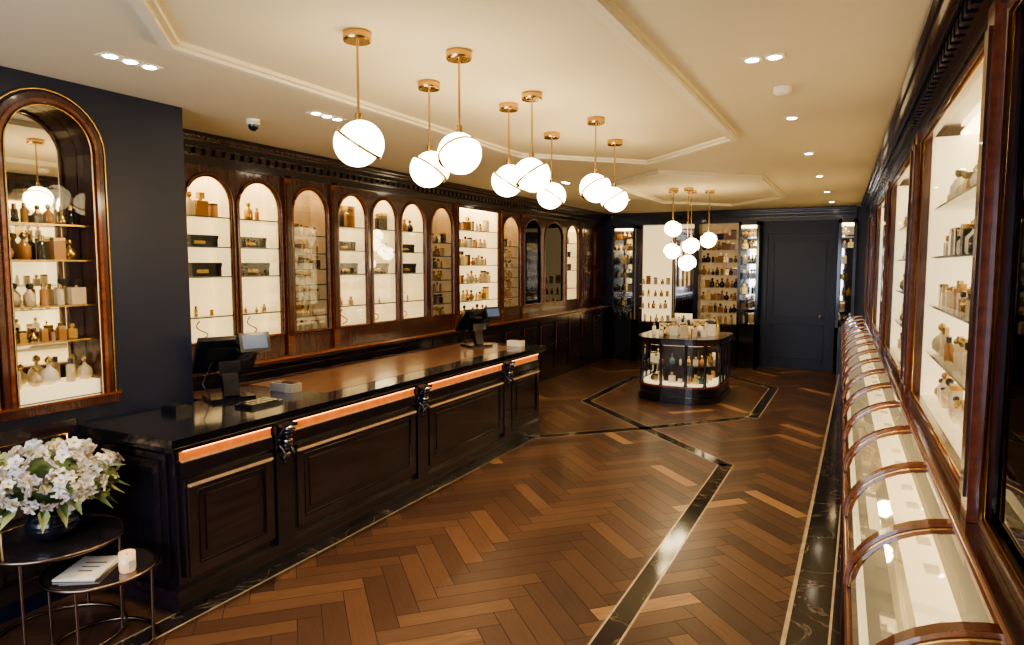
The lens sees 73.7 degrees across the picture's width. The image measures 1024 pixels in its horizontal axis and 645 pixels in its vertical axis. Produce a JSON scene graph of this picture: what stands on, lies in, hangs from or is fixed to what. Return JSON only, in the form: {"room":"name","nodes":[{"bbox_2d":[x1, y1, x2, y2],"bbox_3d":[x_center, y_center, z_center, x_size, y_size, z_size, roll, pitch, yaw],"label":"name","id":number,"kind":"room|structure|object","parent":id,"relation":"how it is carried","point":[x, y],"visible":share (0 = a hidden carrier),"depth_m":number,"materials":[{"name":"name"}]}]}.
{"room":"shop","nodes":[
{"label":"shop","id":0,"kind":"room"},
{"bbox_2d":[0,66,193,623],"bbox_3d":[-3.948,0.226,2.808,1.140,3.079,5.140,2,5,27],"label":"wall","id":1,"kind":"structure","parent":0,"point":[142,139],"depth_m":4.47,"materials":[{"name":"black paint"}]},
{"bbox_2d":[0,87,121,607],"bbox_3d":[-2.752,0.110,4.011,0.192,2.908,0.800,2,5,27],"label":"display niche","id":2,"kind":"object","parent":1,"relation":"attached to","point":[57,341],"visible":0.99,"depth_m":4.06,"materials":[{"name":"brown wood"}]},
{"bbox_2d":[0,357,837,644],"bbox_3d":[0.769,1.504,6.691,6.140,0.120,16.150,2,5,27],"label":"floor","id":3,"kind":"structure","parent":0,"point":[538,544],"depth_m":4.83,"materials":[{"name":"brown wood"}]},
{"bbox_2d":[0,513,127,644],"bbox_3d":[-2.452,1.417,3.686,0.679,0.550,0.679,2,5,27],"label":"round side table","id":4,"kind":"object","parent":3,"relation":"on","point":[96,530],"visible":0.83,"depth_m":3.60,"materials":[{"name":"brown metal"}]},
{"bbox_2d":[0,436,130,540],"bbox_3d":[-2.436,0.870,3.642,0.657,0.554,0.643,-1,5,-7],"label":"bouquet","id":5,"kind":"object","parent":4,"relation":"on","point":[55,486],"visible":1,"depth_m":3.53,"materials":[{"name":"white plant"}]},
{"bbox_2d":[37,546,157,644],"bbox_3d":[-2.162,1.490,3.600,0.539,0.420,0.539,2,5,27],"label":"round side table","id":6,"kind":"object","parent":3,"relation":"on","point":[146,559],"visible":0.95,"depth_m":3.56,"materials":[{"name":"brown metal"}]},
{"bbox_2d":[52,555,117,581],"bbox_3d":[-2.192,1.276,3.553,0.221,0.017,0.284,0,5,-2],"label":"book","id":7,"kind":"object","parent":6,"relation":"on","point":[88,568],"visible":0.94,"depth_m":3.52,"materials":[{"name":"white paper"}]},
{"bbox_2d":[118,549,135,573],"bbox_3d":[-1.992,1.236,3.536,0.082,0.100,0.080,2,5,27],"label":"candle","id":8,"kind":"object","parent":6,"relation":"on","point":[126,558],"visible":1,"depth_m":3.51,"materials":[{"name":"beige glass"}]},
{"bbox_2d":[79,341,545,614],"bbox_3d":[-1.213,0.957,6.268,1.172,1.033,5.020,2,5,27],"label":"counter","id":9,"kind":"object","parent":3,"relation":"on","point":[223,495],"depth_m":4.73,"materials":[{"name":"brown wood"}]},
{"bbox_2d":[161,402,191,413],"bbox_3d":[-2.221,0.564,4.521,0.150,0.046,0.120,2,5,27],"label":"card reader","id":10,"kind":"object","parent":9,"relation":"on","point":[174,408],"visible":1,"depth_m":4.48,"materials":[{"name":"black plastic"}]},
{"bbox_2d":[192,331,270,403],"bbox_3d":[-2.028,0.311,4.936,0.475,0.482,0.315,-4,6,-39],"label":"cash register","id":11,"kind":"object","parent":9,"relation":"on","point":[226,356],"visible":1,"depth_m":4.88,"materials":[{"name":"black plastic"}]},
{"bbox_2d":[235,397,282,409],"bbox_3d":[-1.749,0.557,4.729,0.160,0.026,0.280,2,5,27],"label":"keyboard","id":12,"kind":"object","parent":9,"relation":"on","point":[257,403],"visible":1,"depth_m":4.68,"materials":[{"name":"black plastic"}]},
{"bbox_2d":[270,380,301,392],"bbox_3d":[-1.738,0.491,5.253,0.220,0.068,0.110,2,5,27],"label":"receipt printer","id":13,"kind":"object","parent":9,"relation":"on","point":[279,386],"visible":1,"depth_m":5.21,"materials":[{"name":"white plastic"}]},
{"bbox_2d":[455,307,501,347],"bbox_3d":[-0.400,0.048,8.112,0.462,0.468,0.306,-3,6,-36],"label":"cash register","id":14,"kind":"object","parent":9,"relation":"on","point":[474,320],"visible":1,"depth_m":8.05,"materials":[{"name":"black plastic"}]},
{"bbox_2d":[507,340,524,346],"bbox_3d":[0.046,0.245,8.177,0.190,0.068,0.100,2,5,27],"label":"receipt printer","id":15,"kind":"object","parent":9,"relation":"on","point":[519,343],"visible":1,"depth_m":8.14,"materials":[{"name":"white plastic"}]},
{"bbox_2d":[183,129,610,392],"bbox_3d":[-0.512,-0.387,10.082,0.601,3.076,10.972,2,5,27],"label":"display cabinet","id":16,"kind":"object","parent":3,"relation":"on","point":[340,263],"visible":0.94,"depth_m":7.82,"materials":[{"name":"brown wood"}]},
{"bbox_2d":[114,374,841,644],"bbox_3d":[1.247,1.464,6.442,3.745,0.008,16.110,2,5,27],"label":"floor border inlay","id":17,"kind":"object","parent":3,"relation":"in","point":[813,616],"depth_m":4.73,"materials":[{"name":"stone"}]},
{"bbox_2d":[638,318,732,404],"bbox_3d":[2.633,0.541,10.472,1.280,1.157,1.400,2,5,27],"label":"glass display case","id":18,"kind":"object","parent":3,"relation":"on","point":[690,350],"visible":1,"depth_m":10.16,"materials":[{"name":"brown wood"}]},
{"bbox_2d":[610,205,857,373],"bbox_3d":[4.264,-0.693,13.729,4.700,3.078,0.750,2,5,27],"label":"shelving","id":19,"kind":"object","parent":3,"relation":"on","point":[649,287],"visible":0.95,"depth_m":13.78,"materials":[{"name":"wood"}]},
{"bbox_2d":[840,314,1023,644],"bbox_3d":[2.949,0.999,5.271,0.753,1.113,15.655,2,5,25],"label":"display case","id":20,"kind":"object","parent":3,"relation":"on","point":[913,571],"visible":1,"depth_m":2.59,"materials":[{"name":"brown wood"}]},
{"bbox_2d":[0,0,930,213],"bbox_3d":[0.836,-1.682,6.388,6.490,0.120,16.350,2,5,27],"label":"ceiling","id":21,"kind":"structure","parent":0,"point":[846,63],"depth_m":3.84,"materials":[{"name":"beige paint"}]},
{"bbox_2d":[95,51,163,70],"bbox_3d":[-2.026,-1.384,3.626,0.100,0.008,0.320,2,5,27],"label":"recessed light","id":22,"kind":"object","parent":21,"relation":"in","point":[108,55],"visible":1,"depth_m":3.61,"materials":[{"name":"beige paint"}]},
{"bbox_2d":[246,118,259,130],"bbox_3d":[-1.928,-1.469,5.090,0.100,0.084,0.100,2,5,27],"label":"dome security camera","id":23,"kind":"object","parent":21,"relation":"attached to","point":[253,124],"visible":1,"depth_m":5.06,"materials":[{"name":"beige paint"}]},
{"bbox_2d":[306,111,346,120],"bbox_3d":[-1.343,-1.496,4.957,0.100,0.008,0.320,2,5,27],"label":"recessed light","id":24,"kind":"object","parent":21,"relation":"in","point":[316,113],"visible":1,"depth_m":4.94,"materials":[{"name":"beige paint"}]},
{"bbox_2d":[333,28,383,166],"bbox_3d":[-0.721,-1.043,3.202,0.234,0.616,0.227,2,5,27],"label":"globe pendant lamp","id":25,"kind":"object","parent":21,"relation":"hanging from","point":[359,142],"visible":1,"depth_m":3.15,"materials":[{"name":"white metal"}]},
{"bbox_2d":[410,79,449,187],"bbox_3d":[-0.492,-1.116,4.070,0.229,0.616,0.230,2,5,27],"label":"globe pendant lamp","id":26,"kind":"object","parent":21,"relation":"hanging from","point":[425,168],"visible":0.84,"depth_m":4.01,"materials":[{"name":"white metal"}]},
{"bbox_2d":[127,0,785,206],"bbox_3d":[1.369,-1.654,7.019,2.150,0.040,11.650,2,5,27],"label":"trim","id":27,"kind":"structure","parent":21,"relation":"attached to","point":[149,12],"depth_m":4.04,"materials":[{"name":"beige paint"}]},
{"bbox_2d":[437,47,481,174],"bbox_3d":[-0.269,-1.067,3.486,0.232,0.616,0.226,2,5,27],"label":"globe pendant lamp","id":28,"kind":"object","parent":21,"relation":"hanging from","point":[459,153],"visible":1,"depth_m":3.42,"materials":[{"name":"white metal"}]},
{"bbox_2d":[492,102,523,196],"bbox_3d":[-0.022,-1.163,4.623,0.235,0.616,0.228,2,5,27],"label":"globe pendant lamp","id":29,"kind":"object","parent":21,"relation":"hanging from","point":[503,183],"visible":0.71,"depth_m":4.57,"materials":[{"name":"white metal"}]},
{"bbox_2d":[513,91,549,191],"bbox_3d":[0.126,-1.138,4.329,0.235,0.616,0.228,2,5,27],"label":"globe pendant lamp","id":30,"kind":"object","parent":21,"relation":"hanging from","point":[530,174],"visible":1,"depth_m":4.27,"materials":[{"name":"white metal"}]},
{"bbox_2d":[537,132,565,208],"bbox_3d":[0.327,-1.248,5.632,0.232,0.616,0.228,2,5,27],"label":"globe pendant lamp","id":31,"kind":"object","parent":21,"relation":"hanging from","point":[553,195],"visible":0.92,"depth_m":5.57,"materials":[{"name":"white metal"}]},
{"bbox_2d":[580,116,610,202],"bbox_3d":[0.619,-1.200,5.061,0.236,0.616,0.228,2,5,27],"label":"globe pendant lamp","id":32,"kind":"object","parent":21,"relation":"hanging from","point":[594,187],"visible":1,"depth_m":5.00,"materials":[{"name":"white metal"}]},
{"bbox_2d":[601,139,627,211],"bbox_3d":[0.893,-1.274,5.948,0.236,0.616,0.228,2,5,27],"label":"globe pendant lamp","id":33,"kind":"object","parent":21,"relation":"hanging from","point":[617,199],"visible":0.77,"depth_m":5.88,"materials":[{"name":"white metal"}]},
{"bbox_2d":[664,190,679,258],"bbox_3d":[2.325,-1.419,9.901,0.240,0.990,0.236,2,5,27],"label":"globe pendant lamp","id":34,"kind":"object","parent":21,"relation":"hanging from","point":[672,251],"visible":0.93,"depth_m":9.86,"materials":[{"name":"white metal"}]},
{"bbox_2d":[664,188,681,236],"bbox_3d":[2.278,-1.553,9.643,0.242,0.680,0.234,2,5,27],"label":"globe pendant lamp","id":35,"kind":"object","parent":21,"relation":"hanging from","point":[672,228],"visible":1,"depth_m":9.59,"materials":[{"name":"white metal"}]},
{"bbox_2d":[678,187,695,270],"bbox_3d":[2.475,-1.309,9.608,0.242,1.160,0.233,2,5,27],"label":"globe pendant lamp","id":36,"kind":"object","parent":21,"relation":"hanging from","point":[687,262],"visible":1,"depth_m":9.57,"materials":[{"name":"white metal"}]},
{"bbox_2d":[682,190,698,252],"bbox_3d":[2.603,-1.460,9.913,0.243,0.910,0.235,2,5,27],"label":"globe pendant lamp","id":37,"kind":"object","parent":21,"relation":"hanging from","point":[693,244],"visible":0.9,"depth_m":9.87,"materials":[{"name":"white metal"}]},
{"bbox_2d":[700,190,716,247],"bbox_3d":[2.857,-1.500,9.903,0.236,0.830,0.244,2,5,27],"label":"globe pendant lamp","id":38,"kind":"object","parent":21,"relation":"hanging from","point":[707,240],"visible":1,"depth_m":9.85,"materials":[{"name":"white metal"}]},
{"bbox_2d":[741,52,785,63],"bbox_3d":[1.315,-1.379,3.571,0.210,0.008,0.100,2,5,27],"label":"recessed light","id":39,"kind":"object","parent":21,"relation":"in","point":[777,56],"visible":1,"depth_m":3.56,"materials":[{"name":"beige paint"}]},
{"bbox_2d":[773,85,792,95],"bbox_3d":[1.651,-1.408,4.163,0.110,0.048,0.110,2,5,27],"label":"smoke detector","id":40,"kind":"object","parent":21,"relation":"attached to","point":[783,90],"visible":1,"depth_m":4.13,"materials":[{"name":"beige paint"}]},
{"bbox_2d":[784,116,799,119],"bbox_3d":[2.056,-1.501,5.018,0.100,0.008,0.100,2,5,27],"label":"recessed light","id":41,"kind":"object","parent":21,"relation":"in","point":[789,117],"visible":1,"depth_m":5.00,"materials":[{"name":"beige paint"}]},
{"bbox_2d":[604,206,868,365],"bbox_3d":[4.464,-0.647,13.771,6.340,3.180,0.100,2,5,27],"label":"wall","id":42,"kind":"structure","parent":0,"point":[862,216],"depth_m":12.74,"materials":[{"name":"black paint"}]},
{"bbox_2d":[760,220,838,370],"bbox_3d":[5.504,-0.518,13.135,1.300,2.830,0.097,2,5,27],"label":"door","id":43,"kind":"structure","parent":42,"relation":"in","point":[800,257],"depth_m":13.12,"materials":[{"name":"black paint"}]},
{"bbox_3d":[3.464,0.075,5.189,0.523,3.180,16.150,2,5,27],"label":"wall","id":44,"kind":"structure","parent":0,"visible":0},
{"bbox_2d":[861,0,1023,616],"bbox_3d":[3.055,-0.528,5.083,0.510,1.957,15.658,2,5,25],"label":"display cabinet","id":45,"kind":"object","parent":44,"relation":"attached to","point":[943,199],"visible":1,"depth_m":3.08,"materials":[{"name":"brown wood"}]}
]}

